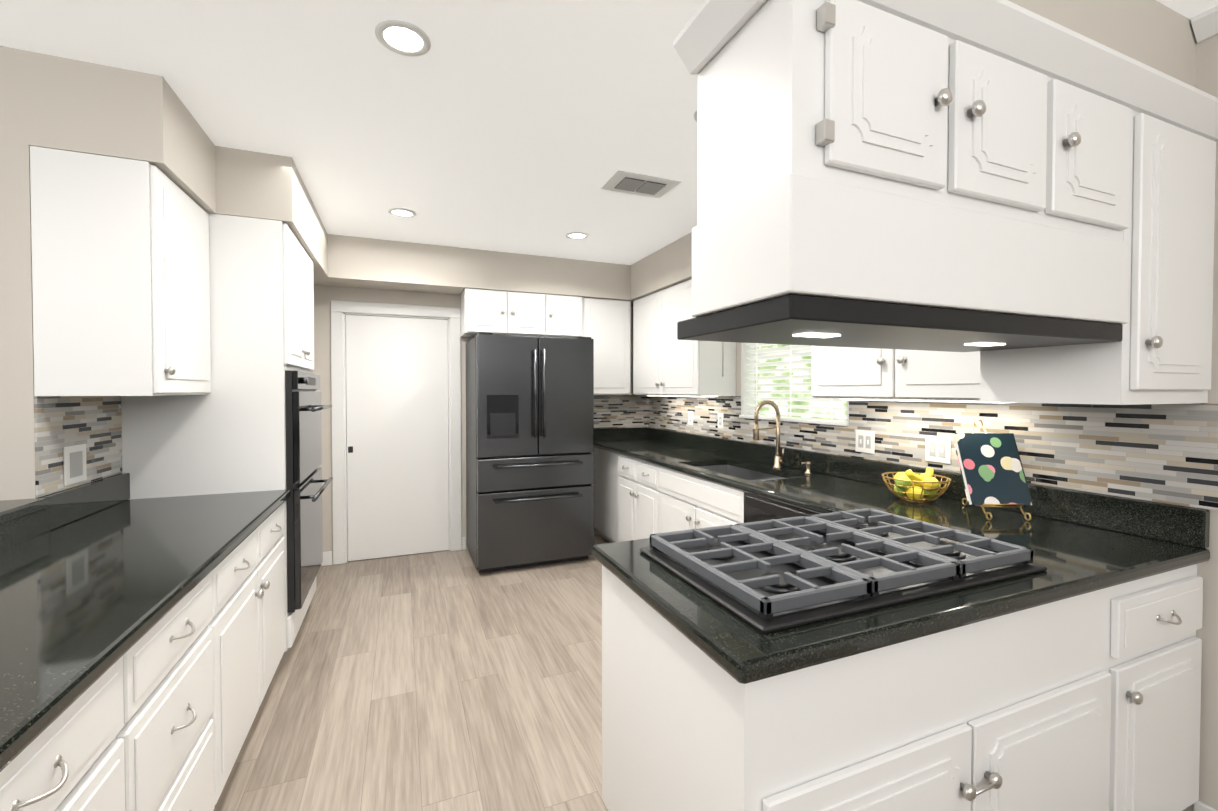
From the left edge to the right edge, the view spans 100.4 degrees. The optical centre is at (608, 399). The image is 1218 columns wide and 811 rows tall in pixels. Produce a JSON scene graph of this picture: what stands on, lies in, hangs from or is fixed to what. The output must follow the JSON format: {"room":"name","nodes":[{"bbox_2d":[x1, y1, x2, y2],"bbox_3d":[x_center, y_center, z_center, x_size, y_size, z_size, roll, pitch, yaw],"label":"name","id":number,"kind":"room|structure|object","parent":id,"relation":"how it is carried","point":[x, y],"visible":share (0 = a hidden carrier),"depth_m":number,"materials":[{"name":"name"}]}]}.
{"room":"kitchen","nodes":[
{"label":"kitchen","id":0,"kind":"room"},
{"bbox_2d":[0,46,55,500],"bbox_3d":[-3.183,0.101,1.308,2.570,2.550,0.120,0,1,-22],"label":"wall","id":1,"kind":"structure","parent":0,"point":[17,456],"depth_m":1.72,"materials":[{"name":"beige paint"}]},
{"bbox_2d":[213,534,608,810],"bbox_3d":[-0.912,1.419,0.575,6.200,0.060,7.900,0,1,-22],"label":"floor","id":2,"kind":"structure","parent":0,"point":[446,680],"depth_m":2.32,"materials":[{"name":"brown wood"}]},
{"bbox_2d":[0,631,159,810],"bbox_3d":[-1.176,0.952,0.686,0.658,0.870,0.570,0,1,-22],"label":"base cabinet","id":3,"kind":"object","parent":2,"relation":"on","point":[99,754],"depth_m":0.97,"materials":[{"name":"white paint"}]},
{"bbox_2d":[0,473,289,771],"bbox_3d":[-1.163,0.441,0.412,0.825,0.159,4.218,0,1,-22],"label":"countertop","id":4,"kind":"structure","parent":3,"relation":"on","point":[99,578],"depth_m":1.35,"materials":[{"name":"black stone"}]},
{"bbox_2d":[149,555,235,810],"bbox_3d":[-1.384,0.943,1.195,0.658,0.870,0.530,0,1,-22],"label":"base cabinet","id":5,"kind":"object","parent":2,"relation":"on","point":[160,715],"depth_m":1.41,"materials":[{"name":"white paint"}]},
{"bbox_2d":[121,213,332,651],"bbox_3d":[-1.995,0.235,2.799,0.754,2.232,0.828,0,1,-22],"label":"tall cabinet","id":6,"kind":"object","parent":2,"relation":"on","point":[251,422],"visible":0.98,"depth_m":2.46,"materials":[{"name":"white paint"}]},
{"bbox_2d":[285,370,332,612],"bbox_3d":[-1.704,0.459,2.921,0.126,1.220,0.768,0,1,-22],"label":"wall oven","id":7,"kind":"object","parent":6,"relation":"in","point":[303,407],"depth_m":2.64,"materials":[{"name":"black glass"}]},
{"bbox_2d":[229,503,285,758],"bbox_3d":[-1.683,0.931,1.923,0.658,0.870,1.043,0,1,-22],"label":"base cabinet","id":8,"kind":"object","parent":2,"relation":"on","point":[258,563],"depth_m":2.00,"materials":[{"name":"white paint"}]},
{"bbox_2d":[466,332,593,572],"bbox_3d":[-0.677,0.409,4.269,0.930,1.835,0.789,0,1,-22],"label":"refrigerator","id":9,"kind":"object","parent":2,"relation":"on","point":[529,449],"visible":1,"depth_m":3.95,"materials":[{"name":"black metal"}]},
{"bbox_2d":[591,447,610,542],"bbox_3d":[0.219,0.884,4.699,0.668,0.870,0.706,0,1,-22],"label":"base cabinet","id":10,"kind":"object","parent":2,"relation":"on","point":[602,458],"depth_m":4.63,"materials":[{"name":"white paint"}]},
{"bbox_2d":[611,452,734,542],"bbox_3d":[0.490,0.895,4.039,0.668,0.870,0.722,0,1,-22],"label":"base cabinet","id":11,"kind":"object","parent":2,"relation":"on","point":[647,499],"depth_m":3.56,"materials":[{"name":"white paint"}]},
{"bbox_2d":[594,427,1209,588],"bbox_3d":[0.814,0.494,3.228,0.678,0.360,3.868,0,1,-22],"label":"countertop","id":12,"kind":"structure","parent":11,"relation":"on","point":[1079,542],"depth_m":1.98,"materials":[{"name":"black stone"}]},
{"bbox_2d":[699,465,787,480],"bbox_3d":[0.808,0.575,3.180,0.424,0.200,0.824,0,1,-22],"label":"sink","id":13,"kind":"object","parent":12,"relation":"in","point":[749,473],"depth_m":3.43,"materials":[{"name":"silver metal"}]},
{"bbox_2d":[753,400,783,467],"bbox_3d":[1.004,0.218,3.169,0.221,0.429,0.095,0,1,-22],"label":"faucet","id":14,"kind":"object","parent":12,"relation":"on","point":[778,460],"visible":1,"depth_m":3.19,"materials":[{"name":"brown metal"}]},
{"bbox_2d":[801,461,811,473],"bbox_3d":[1.156,0.400,2.973,0.070,0.072,0.039,0,1,-22],"label":"soap dispenser","id":15,"kind":"object","parent":12,"relation":"on","point":[808,463],"visible":0.98,"depth_m":2.97,"materials":[{"name":"brown metal"}]},
{"bbox_2d":[881,468,950,502],"bbox_3d":[1.363,0.376,2.258,0.267,0.142,0.267,0,1,-22],"label":"fruit basket","id":16,"kind":"object","parent":12,"relation":"on","point":[910,485],"visible":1,"depth_m":2.21,"materials":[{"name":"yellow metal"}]},
{"bbox_2d":[952,419,1032,520],"bbox_3d":[1.498,0.266,2.007,0.258,0.372,0.285,0,1,-22],"label":"easel","id":17,"kind":"object","parent":12,"relation":"on","point":[992,470],"visible":0.98,"depth_m":1.98,"materials":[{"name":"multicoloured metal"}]},
{"bbox_2d":[739,489,822,523],"bbox_3d":[1.141,0.921,2.481,0.644,0.870,0.715,0,1,-22],"label":"dishwasher","id":18,"kind":"object","parent":2,"relation":"on","point":[753,507],"depth_m":2.53,"materials":[{"name":"black metal"}]},
{"bbox_2d":[602,565,1142,810],"bbox_3d":[0.686,0.938,1.487,1.215,0.870,0.770,0,1,-22],"label":"base cabinet","id":19,"kind":"object","parent":2,"relation":"on","point":[1090,701],"depth_m":1.19,"materials":[{"name":"white paint"}]},
{"bbox_2d":[592,507,1099,683],"bbox_3d":[0.588,0.483,1.461,1.080,0.040,0.770,0,1,-22],"label":"countertop","id":20,"kind":"structure","parent":19,"relation":"on","point":[747,654],"depth_m":1.11,"materials":[{"name":"black stone"}]},
{"bbox_2d":[640,508,1046,633],"bbox_3d":[0.639,0.432,1.454,0.950,0.060,0.570,0,1,-22],"label":"cooktop","id":21,"kind":"object","parent":20,"relation":"in","point":[767,576],"visible":1,"depth_m":1.32,"materials":[{"name":"grey metal"}]},
{"bbox_2d":[1131,564,1202,810],"bbox_3d":[1.485,0.933,1.815,0.513,0.870,0.770,0,1,-22],"label":"base cabinet","id":22,"kind":"object","parent":2,"relation":"on","point":[1170,662],"depth_m":1.49,"materials":[{"name":"white paint"}]},
{"bbox_2d":[311,285,637,563],"bbox_3d":[-1.228,0.046,4.541,3.740,2.550,0.120,0,1,-22],"label":"wall","id":23,"kind":"structure","parent":0,"point":[324,296],"depth_m":4.07,"materials":[{"name":"beige paint"}]},
{"bbox_2d":[330,300,461,564],"bbox_3d":[-1.778,0.266,4.303,1.000,2.120,0.130,0,1,-22],"label":"door frame","id":24,"kind":"structure","parent":23,"relation":"attached to","point":[451,315],"depth_m":4.14,"materials":[{"name":"white wood"}]},
{"bbox_2d":[346,315,448,560],"bbox_3d":[-1.771,0.315,4.287,0.790,2.009,0.041,0,1,-22],"label":"door","id":25,"kind":"structure","parent":23,"relation":"in","point":[397,436],"depth_m":4.26,"materials":[{"name":"white paint"}]},
{"bbox_2d":[460,288,582,337],"bbox_3d":[-0.757,-0.728,4.445,1.010,0.362,0.387,0,1,-22],"label":"upper cabinet","id":26,"kind":"object","parent":23,"relation":"attached to","point":[495,312],"visible":1,"depth_m":4.28,"materials":[{"name":"white paint"}]},
{"bbox_2d":[583,297,630,394],"bbox_3d":[-0.064,-0.478,4.746,0.478,0.872,0.364,0,1,-22],"label":"upper cabinet","id":27,"kind":"object","parent":23,"relation":"attached to","point":[607,325],"visible":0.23,"depth_m":4.61,"materials":[{"name":"white paint"}]},
{"bbox_2d":[594,395,647,428],"bbox_3d":[-0.001,0.119,4.975,0.841,0.327,0.008,0,1,-22],"label":"wall tile","id":28,"kind":"structure","parent":23,"relation":"attached to","point":[620,411],"depth_m":5.02,"materials":[{"name":"tile"}]},
{"bbox_2d":[0,0,1217,264],"bbox_3d":[-0.912,-1.201,0.531,6.200,0.080,7.900,0,1,-22],"label":"ceiling","id":29,"kind":"structure","parent":0,"point":[524,126],"depth_m":2.01,"materials":[{"name":"white paint"}]},
{"bbox_2d":[388,208,415,217],"bbox_3d":[-1.335,-1.203,3.276,0.170,0.007,0.170,0,1,-22],"label":"recessed light","id":30,"kind":"object","parent":29,"relation":"in","point":[403,212],"visible":1,"depth_m":3.27,"materials":[{"name":"white plastic"}]},
{"bbox_2d":[375,19,430,55],"bbox_3d":[-0.671,-1.176,1.657,0.170,0.007,0.170,0,1,-22],"label":"recessed light","id":31,"kind":"object","parent":29,"relation":"in","point":[402,37],"visible":1,"depth_m":1.65,"materials":[{"name":"white plastic"}]},
{"bbox_2d":[566,232,588,238],"bbox_3d":[-0.236,-1.212,3.759,0.170,0.007,0.170,0,1,-22],"label":"recessed light","id":32,"kind":"object","parent":29,"relation":"in","point":[576,235],"visible":1,"depth_m":3.75,"materials":[{"name":"white plastic"}]},
{"bbox_2d":[600,170,680,198],"bbox_3d":[0.175,-1.192,2.836,0.380,0.015,0.260,0,1,-22],"label":"ceiling vent","id":33,"kind":"object","parent":29,"relation":"in","point":[637,184],"visible":1,"depth_m":2.81,"materials":[{"name":"white metal"}]},
{"bbox_2d":[694,109,697,122],"bbox_3d":[0.439,-1.184,2.112,0.170,0.007,0.170,0,1,-22],"label":"recessed light","id":34,"kind":"object","parent":29,"relation":"in","point":[696,116],"visible":0.04,"depth_m":2.12,"materials":[{"name":"white plastic"}]},
{"bbox_2d":[27,0,1195,306],"bbox_3d":[-0.491,-1.040,2.698,3.480,0.316,3.815,0,1,-22],"label":"soffit","id":35,"kind":"structure","parent":0,"point":[101,110],"depth_m":2.27,"materials":[{"name":"beige paint"}]},
{"bbox_2d":[650,35,1217,810],"bbox_3d":[1.882,0.095,1.698,0.140,2.550,7.900,0,1,-22],"label":"wall","id":36,"kind":"structure","parent":0,"point":[1206,81],"depth_m":1.57,"materials":[{"name":"beige paint"}]},
{"bbox_2d":[633,279,735,395],"bbox_3d":[0.570,-0.469,4.228,0.358,0.872,1.127,0,1,-22],"label":"upper cabinet","id":37,"kind":"object","parent":36,"relation":"attached to","point":[666,362],"visible":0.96,"depth_m":3.98,"materials":[{"name":"white paint"}]},
{"bbox_2d":[648,395,716,396],"bbox_3d":[0.588,-0.029,4.247,0.140,0.007,0.900,0,1,-22],"label":"under-cabinet light","id":38,"kind":"object","parent":37,"relation":"attached to","point":[648,395],"depth_m":3.98,"materials":[{"name":"white plastic"}]},
{"bbox_2d":[321,537,1216,810],"bbox_3d":[0.504,1.326,1.046,2.919,0.110,7.699,0,1,-22],"label":"baseboard","id":39,"kind":"structure","parent":36,"relation":"attached to","point":[1197,806],"depth_m":4.05,"materials":[{"name":"white wood"}]},
{"bbox_2d":[739,343,848,425],"bbox_3d":[1.212,-0.308,3.298,0.159,0.900,0.980,0,1,-22],"label":"window blind","id":40,"kind":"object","parent":36,"relation":"in","point":[751,354],"depth_m":3.42,"materials":[{"name":"white plastic"}]},
{"bbox_2d":[681,0,1080,335],"bbox_3d":[0.635,-0.528,1.213,0.782,0.652,0.379,0,1,-22],"label":"upper cabinet","id":41,"kind":"object","parent":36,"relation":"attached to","point":[1021,199],"depth_m":1.06,"materials":[{"name":"white paint"}]},
{"bbox_2d":[811,346,979,400],"bbox_3d":[1.370,-0.436,2.277,0.358,0.872,0.945,0,1,-22],"label":"upper cabinet","id":42,"kind":"object","parent":36,"relation":"attached to","point":[859,373],"visible":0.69,"depth_m":2.21,"materials":[{"name":"white paint"}]},
{"bbox_2d":[841,399,999,402],"bbox_3d":[1.394,0.004,2.281,0.140,0.007,0.750,0,1,-22],"label":"under-cabinet light","id":43,"kind":"object","parent":42,"relation":"attached to","point":[871,399],"depth_m":2.18,"materials":[{"name":"white plastic"}]},
{"bbox_2d":[648,396,1217,510],"bbox_3d":[1.130,0.146,3.337,0.008,0.327,3.900,0,1,-22],"label":"wall tile","id":44,"kind":"structure","parent":36,"relation":"attached to","point":[1165,453],"depth_m":1.95,"materials":[{"name":"tile"}]},
{"bbox_2d":[688,411,692,424],"bbox_3d":[0.701,0.160,4.361,0.008,0.118,0.074,0,1,-22],"label":"light switch","id":45,"kind":"object","parent":44,"relation":"attached to","point":[690,417],"visible":1,"depth_m":4.36,"materials":[{"name":"white plastic"}]},
{"bbox_2d":[718,413,723,428],"bbox_3d":[0.868,0.166,3.954,0.008,0.118,0.074,0,1,-22],"label":"light switch","id":46,"kind":"object","parent":44,"relation":"attached to","point":[720,419],"visible":1,"depth_m":3.95,"materials":[{"name":"white plastic"}]},
{"bbox_2d":[855,430,874,453],"bbox_3d":[1.372,0.227,2.724,0.008,0.118,0.120,0,1,-22],"label":"electrical outlet","id":47,"kind":"object","parent":44,"relation":"attached to","point":[865,441],"visible":1,"depth_m":2.72,"materials":[{"name":"white plastic"}]},
{"bbox_2d":[925,436,950,463],"bbox_3d":[1.524,0.234,2.354,0.008,0.118,0.120,0,1,-22],"label":"electrical outlet","id":48,"kind":"object","parent":44,"relation":"attached to","point":[938,449],"visible":1,"depth_m":2.35,"materials":[{"name":"white plastic"}]},
{"bbox_2d":[937,35,1160,339],"bbox_3d":[1.170,-0.532,1.433,0.374,0.652,0.379,0,1,-22],"label":"upper cabinet","id":49,"kind":"object","parent":36,"relation":"attached to","point":[1119,95],"depth_m":1.32,"materials":[{"name":"white paint"}]},
{"bbox_2d":[973,72,1217,404],"bbox_3d":[1.566,-0.425,1.616,0.496,0.872,0.415,0,1,-22],"label":"upper cabinet","id":50,"kind":"object","parent":36,"relation":"attached to","point":[1170,362],"depth_m":1.45,"materials":[{"name":"white paint"}]},
{"bbox_2d":[1191,5,1217,42],"bbox_3d":[2.556,-1.116,-0.218,0.050,0.065,3.880,0,1,-22],"label":"crown molding","id":51,"kind":"structure","parent":36,"relation":"attached to","point":[1205,25],"depth_m":1.53,"materials":[{"name":"white wood"}]},
{"bbox_3d":[-2.499,0.075,2.869,0.120,2.550,2.250,0,1,-22],"label":"wall","id":52,"kind":"structure","parent":0,"visible":0},
{"bbox_2d":[34,396,121,496],"bbox_3d":[-2.076,0.159,2.007,0.008,0.347,0.569,0,1,-22],"label":"wall tile","id":53,"kind":"structure","parent":52,"relation":"attached to","point":[93,424],"depth_m":1.95,"materials":[{"name":"tile"}]},
{"bbox_2d":[63,444,86,485],"bbox_3d":[-2.040,0.248,1.941,0.006,0.145,0.140,0,1,-22],"label":"electrical outlet","id":54,"kind":"object","parent":53,"relation":"attached to","point":[74,462],"visible":1,"depth_m":1.93,"materials":[{"name":"white plastic"}]},
{"bbox_2d":[30,146,210,395],"bbox_3d":[-1.907,-0.443,2.065,0.368,0.852,0.566,0,1,-22],"label":"upper cabinet","id":55,"kind":"object","parent":52,"relation":"attached to","point":[120,277],"visible":1,"depth_m":1.82,"materials":[{"name":"white paint"}]},
{"label":"outside","id":56,"kind":"structure","parent":0,"visible":0},
{"bbox_2d":[758,344,846,419],"bbox_3d":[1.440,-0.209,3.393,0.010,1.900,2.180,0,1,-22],"label":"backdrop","id":57,"kind":"structure","parent":56,"point":[834,412],"depth_m":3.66,"materials":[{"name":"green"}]}
]}

